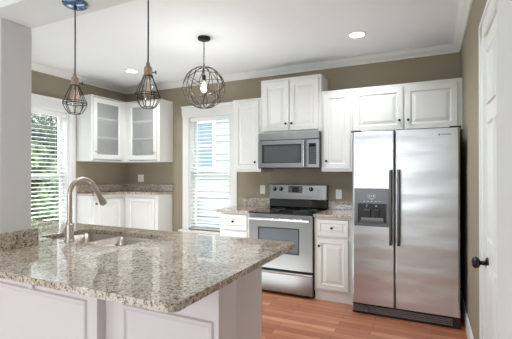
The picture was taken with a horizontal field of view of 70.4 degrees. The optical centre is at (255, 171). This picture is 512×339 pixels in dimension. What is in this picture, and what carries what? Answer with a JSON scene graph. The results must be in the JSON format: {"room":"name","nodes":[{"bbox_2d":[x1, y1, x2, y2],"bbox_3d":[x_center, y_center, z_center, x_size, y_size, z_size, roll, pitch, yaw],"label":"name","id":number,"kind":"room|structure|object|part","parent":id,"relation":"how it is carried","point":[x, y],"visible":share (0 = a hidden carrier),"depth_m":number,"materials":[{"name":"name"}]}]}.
{"room":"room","nodes":[
{"label":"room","id":0,"kind":"room"},
{"bbox_2d":[0,18,31,232],"bbox_3d":[-2.434,-0.212,2.633,2.273,1.319,0.180,0,0,26],"label":"wall","id":1,"kind":"structure","parent":0,"point":[15,39],"depth_m":2.13,"materials":[{"name":"grey paint"}]},
{"bbox_2d":[0,228,38,250],"bbox_3d":[-1.395,0.396,2.131,0.032,0.102,0.225,0,0,26],"label":"backsplash","id":2,"kind":"structure","parent":1,"relation":"attached to","point":[9,240],"depth_m":2.12,"materials":[{"name":"stone"}]},
{"bbox_2d":[0,0,134,28],"bbox_3d":[-1.334,-1.114,2.064,4.753,0.480,0.255,0,0,26],"label":"ceiling","id":3,"kind":"structure","parent":0,"point":[31,14],"depth_m":1.97,"materials":[{"name":"grey paint"}]},
{"bbox_2d":[62,0,87,114],"bbox_3d":[-0.936,-0.586,1.878,0.124,0.577,0.124,0,0,26],"label":"cage pendant","id":4,"kind":"object","parent":3,"relation":"hanging from","point":[76,5],"visible":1,"depth_m":1.88,"materials":[{"name":"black metal"}]},
{"bbox_3d":[-0.936,-0.667,1.878,0.007,0.355,0.006,0,0,3],"label":"cord","id":5,"kind":"part","parent":4,"relation":"part of","materials":[{"name":"black fabric"}]},
{"bbox_3d":[-0.936,-0.383,1.877,0.044,0.108,0.044,0,0,26],"label":"bulb","id":6,"kind":"part","parent":4,"relation":"part of","materials":[{"name":"clear glass"}]},
{"bbox_2d":[71,73,82,87],"bbox_3d":[-0.932,-0.473,1.885,0.043,0.072,0.059,0,0,26],"label":"socket","id":7,"kind":"object","parent":4,"relation":"attached to","point":[75,82],"depth_m":1.87,"materials":[{"name":"brown wood"}]},
{"bbox_2d":[134,0,160,108],"bbox_3d":[-0.495,-0.583,1.665,0.124,0.585,0.124,0,0,26],"label":"cage pendant","id":8,"kind":"object","parent":3,"relation":"hanging from","point":[148,72],"visible":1,"depth_m":1.66,"materials":[{"name":"black metal"}]},
{"bbox_3d":[-0.494,-0.664,1.665,0.006,0.363,0.007,0,0,-42],"label":"cord","id":9,"kind":"part","parent":8,"relation":"part of","materials":[{"name":"black fabric"}]},
{"bbox_3d":[-0.495,-0.376,1.664,0.044,0.108,0.044,0,0,26],"label":"bulb","id":10,"kind":"part","parent":8,"relation":"part of","materials":[{"name":"clear glass"}]},
{"bbox_2d":[144,62,156,78],"bbox_3d":[-0.487,-0.466,1.663,0.058,0.072,0.045,0,0,26],"label":"socket","id":11,"kind":"object","parent":8,"relation":"attached to","point":[148,72],"depth_m":1.65,"materials":[{"name":"brown wood"}]},
{"bbox_2d":[31,70,125,185],"bbox_3d":[-3.917,0.005,2.337,0.140,2.715,8.000,0,0,26],"label":"wall","id":12,"kind":"structure","parent":0,"point":[101,173],"depth_m":5.25,"materials":[{"name":"beige paint"}]},
{"bbox_2d":[31,93,77,222],"bbox_3d":[-2.758,0.000,4.662,0.195,1.926,1.024,0,0,26],"label":"window","id":13,"kind":"structure","parent":12,"relation":"in","point":[68,158],"depth_m":4.96,"materials":[{"name":"white paint"}]},
{"bbox_3d":[-2.833,-0.364,4.700,0.030,0.885,0.675,0,0,26],"label":"sash","id":14,"kind":"part","parent":13,"relation":"part of","materials":[{"name":"white paint"}]},
{"bbox_3d":[-2.799,0.429,4.680,0.030,0.793,0.675,0,0,26],"label":"sash","id":15,"kind":"part","parent":13,"relation":"part of","materials":[{"name":"white paint"}]},
{"bbox_2d":[31,108,65,221],"bbox_3d":[-2.748,0.003,4.657,0.064,1.590,0.666,0,0,26],"label":"window blind","id":16,"kind":"object","parent":13,"relation":"attached to","point":[33,110],"visible":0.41,"depth_m":4.73,"materials":[{"name":"white plastic"}]},
{"bbox_3d":[-2.783,0.015,4.674,0.130,1.685,0.719,0,0,26],"label":"frame","id":17,"kind":"part","parent":13,"relation":"part of","materials":[{"name":"white paint"}]},
{"bbox_2d":[32,62,125,93],"bbox_3d":[-2.733,-1.303,4.548,0.075,0.080,3.000,0,0,26],"label":"trim","id":18,"kind":"structure","parent":12,"relation":"attached to","point":[37,67],"depth_m":5.04,"materials":[{"name":"white paint"}]},
{"bbox_2d":[76,184,125,192],"bbox_3d":[-2.308,0.251,5.482,0.020,0.106,0.934,0,0,26],"label":"backsplash","id":19,"kind":"structure","parent":12,"relation":"attached to","point":[110,187],"depth_m":5.47,"materials":[{"name":"stone"}]},
{"bbox_2d":[76,94,135,162],"bbox_3d":[-2.159,-0.598,5.419,0.349,0.911,0.922,0,0,26],"label":"upper cabinet","id":20,"kind":"object","parent":12,"relation":"attached to","point":[101,128],"visible":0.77,"depth_m":5.29,"materials":[{"name":"paint"}]},
{"bbox_2d":[97,117,117,140],"bbox_3d":[-2.190,-0.622,5.434,0.260,0.278,0.886,0,0,26],"label":"shelf","id":21,"kind":"object","parent":20,"relation":"attached to","point":[107,129],"depth_m":5.49,"materials":[{"name":"glass"}]},
{"bbox_3d":[-2.115,-0.598,5.198,0.020,0.853,0.515,0,0,26],"label":"glass door","id":22,"kind":"part","parent":20,"relation":"part of","materials":[{"name":"white paint"}]},
{"bbox_2d":[32,0,459,87],"bbox_3d":[-1.713,-1.417,1.280,5.053,0.120,8.300,0,0,26],"label":"ceiling","id":23,"kind":"structure","parent":0,"point":[245,35],"depth_m":3.54,"materials":[{"name":"white paint"}]},
{"bbox_2d":[125,69,138,72],"bbox_3d":[-1.652,-1.337,4.838,0.188,0.008,0.188,0,0,26],"label":"recessed light","id":24,"kind":"object","parent":23,"relation":"in","point":[126,70],"visible":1,"depth_m":4.82,"materials":[{"name":"white paint"}]},
{"bbox_2d":[183,35,224,108],"bbox_3d":[-0.522,-0.990,3.646,0.423,0.713,0.423,0,0,26],"label":"globe chandelier","id":25,"kind":"object","parent":23,"relation":"hanging from","point":[203,38],"visible":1,"depth_m":3.63,"materials":[{"name":"brown metal"}]},
{"bbox_2d":[200,75,206,92],"bbox_3d":[-0.522,-0.880,3.645,0.074,0.178,0.074,0,0,26],"label":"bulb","id":26,"kind":"object","parent":25,"relation":"attached to","point":[204,76],"depth_m":3.64,"materials":[{"name":"glass"}]},
{"bbox_3d":[-0.522,-0.843,3.645,0.423,0.418,0.423,0,0,26],"label":"wire globe","id":27,"kind":"part","parent":25,"relation":"part of","materials":[{"name":"metal"}]},
{"bbox_3d":[-0.522,-1.188,3.646,0.013,0.269,0.013,0,0,-19],"label":"chain","id":28,"kind":"part","parent":25,"relation":"part of","materials":[{"name":"brown metal"}]},
{"bbox_2d":[347,31,366,37],"bbox_3d":[0.993,-1.343,3.568,0.188,0.008,0.188,0,0,26],"label":"recessed light","id":29,"kind":"object","parent":23,"relation":"in","point":[355,34],"visible":1,"depth_m":3.55,"materials":[{"name":"white paint"}]},
{"bbox_2d":[126,52,460,288],"bbox_3d":[0.056,0.017,4.939,5.053,2.715,0.140,0,0,26],"label":"wall","id":30,"kind":"structure","parent":0,"point":[444,66],"depth_m":4.73,"materials":[{"name":"beige paint"}]},
{"bbox_2d":[138,175,143,181],"bbox_3d":[-1.830,0.106,5.767,0.115,0.115,0.008,0,0,26],"label":"wall outlet","id":31,"kind":"object","parent":30,"relation":"attached to","point":[140,177],"visible":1,"depth_m":5.76,"materials":[{"name":"white plastic"}]},
{"bbox_2d":[126,99,172,162],"bbox_3d":[-1.625,-0.598,5.481,0.650,0.911,0.349,0,0,26],"label":"upper cabinet","id":32,"kind":"object","parent":30,"relation":"attached to","point":[149,132],"visible":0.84,"depth_m":5.44,"materials":[{"name":"paint"}]},
{"bbox_3d":[-1.675,-0.598,5.355,0.540,0.853,0.020,0,0,26],"label":"glass door","id":33,"kind":"part","parent":32,"relation":"part of","materials":[{"name":"white paint"}]},
{"bbox_2d":[133,120,152,140],"bbox_3d":[-1.610,-0.621,5.513,0.614,0.278,0.260,0,0,26],"label":"shelf","id":34,"kind":"object","parent":32,"relation":"attached to","point":[142,130],"depth_m":5.68,"materials":[{"name":"glass"}]},
{"bbox_2d":[126,184,172,191],"bbox_3d":[-1.681,0.252,5.685,0.931,0.106,0.022,0,0,26],"label":"backsplash","id":35,"kind":"structure","parent":30,"relation":"attached to","point":[131,187],"depth_m":5.66,"materials":[{"name":"stone"}]},
{"bbox_2d":[178,102,236,235],"bbox_3d":[-0.655,0.002,5.246,1.018,1.926,0.195,0,0,26],"label":"window","id":36,"kind":"structure","parent":30,"relation":"in","point":[226,108],"depth_m":5.35,"materials":[{"name":"white paint"}]},
{"bbox_3d":[-0.680,0.870,5.190,1.018,0.030,0.080,0,0,26],"label":"sill","id":37,"kind":"part","parent":36,"relation":"part of","materials":[{"name":"white paint"}]},
{"bbox_3d":[-0.643,0.018,5.271,0.704,1.685,0.130,0,0,26],"label":"frame","id":38,"kind":"part","parent":36,"relation":"part of","materials":[{"name":"white paint"}]},
{"bbox_2d":[191,115,228,227],"bbox_3d":[-0.660,0.005,5.236,0.652,1.590,0.064,0,0,26],"label":"window blind","id":39,"kind":"object","parent":36,"relation":"attached to","point":[225,117],"visible":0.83,"depth_m":5.23,"materials":[{"name":"white plastic"}]},
{"bbox_3d":[-0.658,0.791,5.237,0.640,0.018,0.046,0,0,26],"label":"rail","id":40,"kind":"part","parent":39,"relation":"part of","materials":[{"name":"white plastic"}]},
{"bbox_3d":[-0.476,0.025,5.152,0.002,1.530,0.054,0,0,26],"label":"ladder cord","id":41,"kind":"part","parent":39,"relation":"part of","materials":[{"name":"white fabric"}]},
{"bbox_3d":[-0.635,0.432,5.285,0.660,0.793,0.030,0,0,26],"label":"sash","id":42,"kind":"part","parent":36,"relation":"part of","materials":[{"name":"white paint"}]},
{"bbox_3d":[-0.619,-0.362,5.322,0.660,0.885,0.030,0,0,26],"label":"sash","id":43,"kind":"part","parent":36,"relation":"part of","materials":[{"name":"white paint"}]},
{"bbox_2d":[233,98,270,171],"bbox_3d":[-0.060,-0.456,4.710,0.405,0.918,0.377,0,0,26],"label":"upper cabinet","id":44,"kind":"object","parent":30,"relation":"attached to","point":[246,112],"visible":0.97,"depth_m":4.57,"materials":[{"name":"white paint"}]},
{"bbox_3d":[-0.118,-0.454,4.572,0.345,0.853,0.020,0,0,26],"label":"door","id":45,"kind":"part","parent":44,"relation":"part of","materials":[{"name":"white paint"}]},
{"bbox_2d":[242,197,269,205],"bbox_3d":[0.009,0.406,4.870,0.420,0.104,0.022,0,0,26],"label":"backsplash","id":46,"kind":"structure","parent":30,"relation":"attached to","point":[245,201],"depth_m":4.86,"materials":[{"name":"stone"}]},
{"bbox_2d":[260,185,264,193],"bbox_3d":[0.088,0.239,4.840,0.072,0.115,0.008,0,0,26],"label":"wall outlet","id":47,"kind":"object","parent":30,"relation":"attached to","point":[262,187],"visible":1,"depth_m":4.84,"materials":[{"name":"white plastic"}]},
{"bbox_2d":[126,43,458,93],"bbox_3d":[0.009,-1.301,4.848,4.753,0.080,0.075,0,0,26],"label":"trim","id":48,"kind":"structure","parent":30,"relation":"attached to","point":[447,48],"depth_m":4.46,"materials":[{"name":"white paint"}]},
{"bbox_2d":[261,74,328,133],"bbox_3d":[0.467,-0.791,4.457,0.761,0.662,0.377,0,0,26],"label":"upper cabinet","id":49,"kind":"object","parent":30,"relation":"attached to","point":[292,104],"visible":0.94,"depth_m":4.30,"materials":[{"name":"white paint"}]},
{"bbox_3d":[0.240,-0.785,4.400,0.341,0.597,0.020,0,0,26],"label":"door","id":50,"kind":"part","parent":49,"relation":"part of","materials":[{"name":"white paint"}]},
{"bbox_2d":[258,131,321,168],"bbox_3d":[0.448,-0.247,4.415,0.759,0.421,0.462,0,0,26],"label":"microwave oven","id":51,"kind":"object","parent":49,"relation":"attached to","point":[289,150],"visible":0.97,"depth_m":4.24,"materials":[{"name":"silver metal"}]},
{"bbox_3d":[0.308,-0.208,4.291,0.615,0.319,0.025,0,0,26],"label":"door","id":52,"kind":"part","parent":51,"relation":"part of","materials":[{"name":"silver metal"}]},
{"bbox_3d":[0.373,-0.417,4.261,0.759,0.081,0.025,0,0,26],"label":"vent panel","id":53,"kind":"part","parent":51,"relation":"part of","materials":[{"name":"silver metal"}]},
{"bbox_3d":[0.545,-0.208,4.139,0.023,0.303,0.050,0,0,26],"label":"door handle","id":54,"kind":"part","parent":51,"relation":"part of","materials":[{"name":"metal"}]},
{"bbox_3d":[0.560,-0.785,4.246,0.349,0.597,0.020,0,0,26],"label":"door","id":55,"kind":"part","parent":49,"relation":"part of","materials":[{"name":"white paint"}]},
{"bbox_2d":[321,89,352,171],"bbox_3d":[0.969,-0.458,4.213,0.350,0.918,0.377,0,0,26],"label":"upper cabinet","id":56,"kind":"object","parent":30,"relation":"attached to","point":[337,105],"visible":0.92,"depth_m":4.07,"materials":[{"name":"white paint"}]},
{"bbox_2d":[336,189,341,198],"bbox_3d":[1.001,0.275,4.396,0.072,0.115,0.014,0,0,26],"label":"wall outlet","id":57,"kind":"object","parent":30,"relation":"attached to","point":[338,191],"visible":1,"depth_m":4.39,"materials":[{"name":"white plastic"}]},
{"bbox_2d":[329,200,351,209],"bbox_3d":[1.082,0.404,4.352,0.426,0.104,0.022,0,0,26],"label":"backsplash","id":58,"kind":"structure","parent":30,"relation":"attached to","point":[333,204],"depth_m":4.37,"materials":[{"name":"stone"}]},
{"bbox_2d":[353,78,462,131],"bbox_3d":[1.605,-0.667,3.907,1.057,0.503,0.377,0,0,26],"label":"upper cabinet","id":59,"kind":"object","parent":30,"relation":"attached to","point":[435,103],"visible":0.94,"depth_m":3.74,"materials":[{"name":"white paint"}]},
{"bbox_3d":[1.305,-0.660,3.886,0.500,0.447,0.020,0,0,26],"label":"door","id":60,"kind":"part","parent":59,"relation":"part of","materials":[{"name":"white paint"}]},
{"bbox_3d":[1.761,-0.661,3.666,0.482,0.447,0.020,0,0,26],"label":"door","id":61,"kind":"part","parent":59,"relation":"part of","materials":[{"name":"white paint"}]},
{"bbox_2d":[262,289,466,338],"bbox_3d":[-0.633,1.428,3.505,5.053,0.120,3.330,0,0,26],"label":"floor","id":62,"kind":"structure","parent":0,"point":[284,315],"depth_m":3.27,"materials":[{"name":"red wood"}]},
{"bbox_2d":[76,194,124,226],"bbox_3d":[-2.157,0.855,5.412,0.345,1.042,0.922,0,0,26],"label":"base cabinet","id":63,"kind":"object","parent":62,"relation":"on","point":[89,210],"visible":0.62,"depth_m":5.08,"materials":[{"name":"white paint"}]},
{"bbox_3d":[-2.113,0.813,5.197,0.020,0.845,0.495,0,0,26],"label":"door","id":64,"kind":"part","parent":63,"relation":"part of","materials":[{"name":"white paint"}]},
{"bbox_2d":[76,184,172,195],"bbox_3d":[-1.884,0.265,5.274,0.965,0.135,0.939,0,0,26],"label":"countertop","id":65,"kind":"structure","parent":63,"relation":"on","point":[110,189],"depth_m":5.53,"materials":[{"name":"beige stone"}]},
{"bbox_2d":[0,278,235,338],"bbox_3d":[-1.796,0.921,2.320,3.691,0.883,0.211,0,0,26],"label":"base cabinet","id":66,"kind":"object","parent":62,"relation":"on","point":[27,311],"visible":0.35,"depth_m":1.74,"materials":[{"name":"paint"}]},
{"bbox_3d":[-1.638,0.931,2.137,1.828,0.622,0.012,0,0,26],"label":"panel","id":67,"kind":"part","parent":66,"relation":"part of","materials":[{"name":"paint"}]},
{"bbox_3d":[-0.403,0.928,1.594,0.505,0.622,0.012,0,0,26],"label":"panel","id":68,"kind":"part","parent":66,"relation":"part of","materials":[{"name":"paint"}]},
{"bbox_2d":[125,194,171,230],"bbox_3d":[-1.623,0.855,5.474,0.635,1.042,0.341,0,0,26],"label":"base cabinet","id":69,"kind":"object","parent":62,"relation":"on","point":[142,211],"visible":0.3,"depth_m":5.32,"materials":[{"name":"white paint"}]},
{"bbox_3d":[-1.688,0.813,5.327,0.515,0.845,0.020,0,0,26],"label":"door","id":70,"kind":"part","parent":69,"relation":"part of","materials":[{"name":"white paint"}]},
{"bbox_2d":[54,233,261,338],"bbox_3d":[-1.344,0.922,2.638,2.723,0.883,0.754,0,0,26],"label":"base cabinet","id":71,"kind":"object","parent":62,"relation":"on","point":[249,286],"visible":0.02,"depth_m":2.21,"materials":[{"name":"grey paint"}]},
{"bbox_2d":[0,219,294,312],"bbox_3d":[-1.675,0.414,2.557,3.701,0.132,1.222,0,0,26],"label":"countertop","id":72,"kind":"structure","parent":71,"relation":"on","point":[169,272],"depth_m":1.80,"materials":[{"name":"beige stone"}]},
{"bbox_2d":[61,177,106,241],"bbox_3d":[-1.160,0.242,2.466,0.096,0.413,0.321,0,0,26],"label":"kitchen faucet","id":73,"kind":"object","parent":72,"relation":"on","point":[68,229],"visible":1,"depth_m":2.34,"materials":[{"name":"silver metal"}]},
{"bbox_3d":[-1.161,0.190,2.425,0.030,0.308,0.216,0,0,26],"label":"spout","id":74,"kind":"part","parent":73,"relation":"part of","materials":[{"name":"silver metal"}]},
{"bbox_2d":[56,233,150,245],"bbox_3d":[-1.066,0.572,2.511,0.763,0.185,0.403,0,0,26],"label":"sink","id":75,"kind":"object","parent":72,"relation":"in","point":[111,240],"visible":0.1,"depth_m":2.68,"materials":[{"name":"metal"}]},
{"bbox_3d":[-1.258,0.574,2.603,0.338,0.182,0.403,0,0,26],"label":"bowl","id":76,"kind":"part","parent":75,"relation":"part of","materials":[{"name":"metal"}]},
{"bbox_3d":[-0.902,0.563,2.432,0.399,0.162,0.403,0,0,26],"label":"bowl","id":77,"kind":"part","parent":75,"relation":"part of","materials":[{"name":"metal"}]},
{"bbox_2d":[220,212,248,237],"bbox_3d":[-0.130,0.930,4.573,0.410,0.884,0.665,0,0,26],"label":"base cabinet","id":78,"kind":"object","parent":62,"relation":"on","point":[231,224],"visible":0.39,"depth_m":4.30,"materials":[{"name":"white paint"}]},
{"bbox_3d":[-0.247,0.595,4.305,0.320,0.172,0.020,0,0,26],"label":"drawer","id":79,"kind":"part","parent":78,"relation":"part of","materials":[{"name":"white paint"}]},
{"bbox_3d":[-0.247,0.975,4.304,0.320,0.537,0.020,0,0,26],"label":"door","id":80,"kind":"part","parent":78,"relation":"part of","materials":[{"name":"white paint"}]},
{"bbox_2d":[215,197,269,213],"bbox_3d":[-0.147,0.420,4.594,0.460,0.135,0.655,0,0,26],"label":"countertop","id":81,"kind":"structure","parent":78,"relation":"on","point":[248,204],"depth_m":4.76,"materials":[{"name":"beige stone"}]},
{"bbox_2d":[248,184,327,297],"bbox_3d":[0.389,0.769,4.288,0.759,1.205,0.714,0,0,26],"label":"range","id":82,"kind":"object","parent":62,"relation":"on","point":[292,272],"visible":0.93,"depth_m":4.03,"materials":[{"name":"silver metal"}]},
{"bbox_3d":[0.248,0.528,3.997,0.713,0.030,0.064,0,0,26],"label":"oven handle","id":83,"kind":"part","parent":82,"relation":"part of","materials":[{"name":"metal"}]},
{"bbox_3d":[0.268,0.790,4.037,0.753,0.576,0.035,0,0,26],"label":"oven door","id":84,"kind":"part","parent":82,"relation":"part of","materials":[{"name":"silver metal"}]},
{"bbox_3d":[0.267,0.488,4.037,0.753,0.021,0.026,0,0,26],"label":"rail","id":85,"kind":"part","parent":82,"relation":"part of","materials":[{"name":"silver metal"}]},
{"bbox_2d":[249,207,324,215],"bbox_3d":[0.386,0.467,4.284,0.759,0.017,0.598,0,0,26],"label":"cooktop","id":86,"kind":"object","parent":82,"relation":"in","point":[270,211],"depth_m":4.17,"materials":[{"name":"black glass"}]},
{"bbox_3d":[0.267,1.219,4.032,0.753,0.233,0.030,0,0,26],"label":"storage drawer","id":87,"kind":"part","parent":82,"relation":"part of","materials":[{"name":"silver metal"}]},
{"bbox_3d":[0.494,0.224,4.550,0.183,0.080,0.002,0,0,26],"label":"display panel","id":88,"kind":"part","parent":82,"relation":"part of","materials":[{"name":"black glass"}]},
{"bbox_3d":[0.527,0.259,4.577,0.757,0.183,0.076,0,0,26],"label":"control panel","id":89,"kind":"part","parent":82,"relation":"part of","materials":[{"name":"silver metal"}]},
{"bbox_2d":[315,217,353,304],"bbox_3d":[0.942,0.928,4.056,0.424,0.884,0.665,0,0,26],"label":"base cabinet","id":90,"kind":"object","parent":62,"relation":"on","point":[333,236],"visible":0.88,"depth_m":3.79,"materials":[{"name":"white paint"}]},
{"bbox_2d":[314,200,351,218],"bbox_3d":[0.945,0.418,4.067,0.426,0.135,0.655,0,0,26],"label":"countertop","id":91,"kind":"structure","parent":90,"relation":"on","point":[337,209],"depth_m":4.14,"materials":[{"name":"beige stone"}]},
{"bbox_3d":[0.801,0.593,3.800,0.333,0.172,0.020,0,0,26],"label":"drawer","id":92,"kind":"part","parent":90,"relation":"part of","materials":[{"name":"white paint"}]},
{"bbox_3d":[0.801,0.973,3.798,0.333,0.537,0.020,0,0,26],"label":"door","id":93,"kind":"part","parent":90,"relation":"part of","materials":[{"name":"white paint"}]},
{"bbox_2d":[351,125,460,328],"bbox_3d":[1.502,0.486,3.650,0.939,1.765,0.861,0,0,26],"label":"refrigerator","id":94,"kind":"object","parent":62,"relation":"on","point":[406,183],"visible":1,"depth_m":3.30,"materials":[{"name":"metal"}]},
{"bbox_3d":[1.121,0.441,3.474,0.386,1.644,0.070,0,0,26],"label":"freezer door","id":95,"kind":"part","parent":94,"relation":"part of","materials":[{"name":"metal"}]},
{"bbox_3d":[1.239,0.329,3.339,0.025,0.696,0.072,0,0,26],"label":"door handle","id":96,"kind":"part","parent":94,"relation":"part of","materials":[{"name":"grey metal"}]},
{"bbox_3d":[1.301,0.329,3.309,0.025,0.696,0.072,0,0,26],"label":"door handle","id":97,"kind":"part","parent":94,"relation":"part of","materials":[{"name":"grey metal"}]},
{"bbox_3d":[1.538,0.440,3.272,0.525,1.644,0.070,0,0,26],"label":"fridge door","id":98,"kind":"part","parent":94,"relation":"part of","materials":[{"name":"metal"}]},
{"bbox_2d":[460,0,486,338],"bbox_3d":[0.490,-0.004,0.210,0.140,2.715,8.000,0,0,26],"label":"wall","id":99,"kind":"structure","parent":0,"point":[469,53],"depth_m":2.85,"materials":[{"name":"beige paint"}]},
{"bbox_2d":[453,0,472,51],"bbox_3d":[1.480,-1.312,2.514,0.075,0.080,3.000,0,0,26],"label":"trim","id":100,"kind":"structure","parent":99,"relation":"attached to","point":[464,8],"depth_m":3.17,"materials":[{"name":"white paint"}]},
{"bbox_2d":[460,289,473,338],"bbox_3d":[1.740,1.299,2.974,0.016,0.132,1.925,0,0,26],"label":"baseboard","id":101,"kind":"structure","parent":99,"relation":"attached to","point":[462,304],"depth_m":3.13,"materials":[{"name":"white paint"}]},
{"bbox_2d":[471,0,496,338],"bbox_3d":[1.079,0.257,1.685,0.082,2.205,0.960,0,0,26],"label":"door","id":102,"kind":"structure","parent":99,"relation":"in","point":[486,262],"depth_m":1.93,"materials":[{"name":"white paint"}]},
{"bbox_3d":[1.218,0.497,1.977,0.078,0.065,0.065,0,0,26],"label":"knob","id":103,"kind":"part","parent":102,"relation":"part of","materials":[{"name":"black metal"}]},
{"bbox_3d":[1.102,0.257,1.673,0.030,2.205,0.960,0,0,26],"label":"casing","id":104,"kind":"part","parent":102,"relation":"part of","materials":[{"name":"white paint"}]},
{"bbox_3d":[1.108,0.303,1.670,0.015,2.097,0.764,0,0,26],"label":"panel","id":105,"kind":"part","parent":102,"relation":"part of","materials":[{"name":"white paint"}]},
{"bbox_2d":[497,0,511,338],"bbox_3d":[0.766,0.239,1.044,0.088,2.235,0.255,0,0,26],"label":"door frame","id":106,"kind":"structure","parent":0,"point":[504,7],"depth_m":1.05,"materials":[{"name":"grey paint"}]},
{"label":"outside","id":107,"kind":"structure","parent":0,"visible":0},
{"bbox_3d":[4.339,1.889,8.338,60.000,0.100,70.000,0,0,26],"label":"ground","id":108,"kind":"structure","parent":107,"visible":0},
{"bbox_2d":[31,116,56,160],"bbox_3d":[-8.796,-0.052,13.369,4.448,3.847,4.876,0,0,-24],"label":"tree","id":109,"kind":"object","parent":108,"relation":"on","point":[50,132],"visible":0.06,"depth_m":12.59,"materials":[{"name":"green plant"}]},
{"bbox_2d":[31,113,56,137],"bbox_3d":[-11.256,-1.839,19.707,4.802,7.465,3.717,0,0,-38],"label":"tree","id":110,"kind":"object","parent":108,"relation":"on","point":[32,114],"visible":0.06,"depth_m":19.74,"materials":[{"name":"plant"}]},
{"bbox_2d":[31,142,58,221],"bbox_3d":[-4.879,0.492,8.737,2.783,2.724,2.221,0,0,26],"label":"tree","id":111,"kind":"object","parent":108,"relation":"on","point":[44,148],"visible":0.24,"depth_m":8.04,"materials":[{"name":"green plant"}]},
{"bbox_2d":[197,120,228,221],"bbox_3d":[0.322,-0.174,10.952,8.900,4.050,4.800,0,0,26],"label":"house","id":112,"kind":"structure","parent":108,"relation":"on","point":[206,123],"depth_m":9.27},
{"bbox_3d":[-1.408,-0.676,9.382,0.650,1.140,0.014,0,0,26],"label":"pane","id":113,"kind":"part","parent":112,"relation":"part of","materials":[{"name":"clear glass"}]}
]}

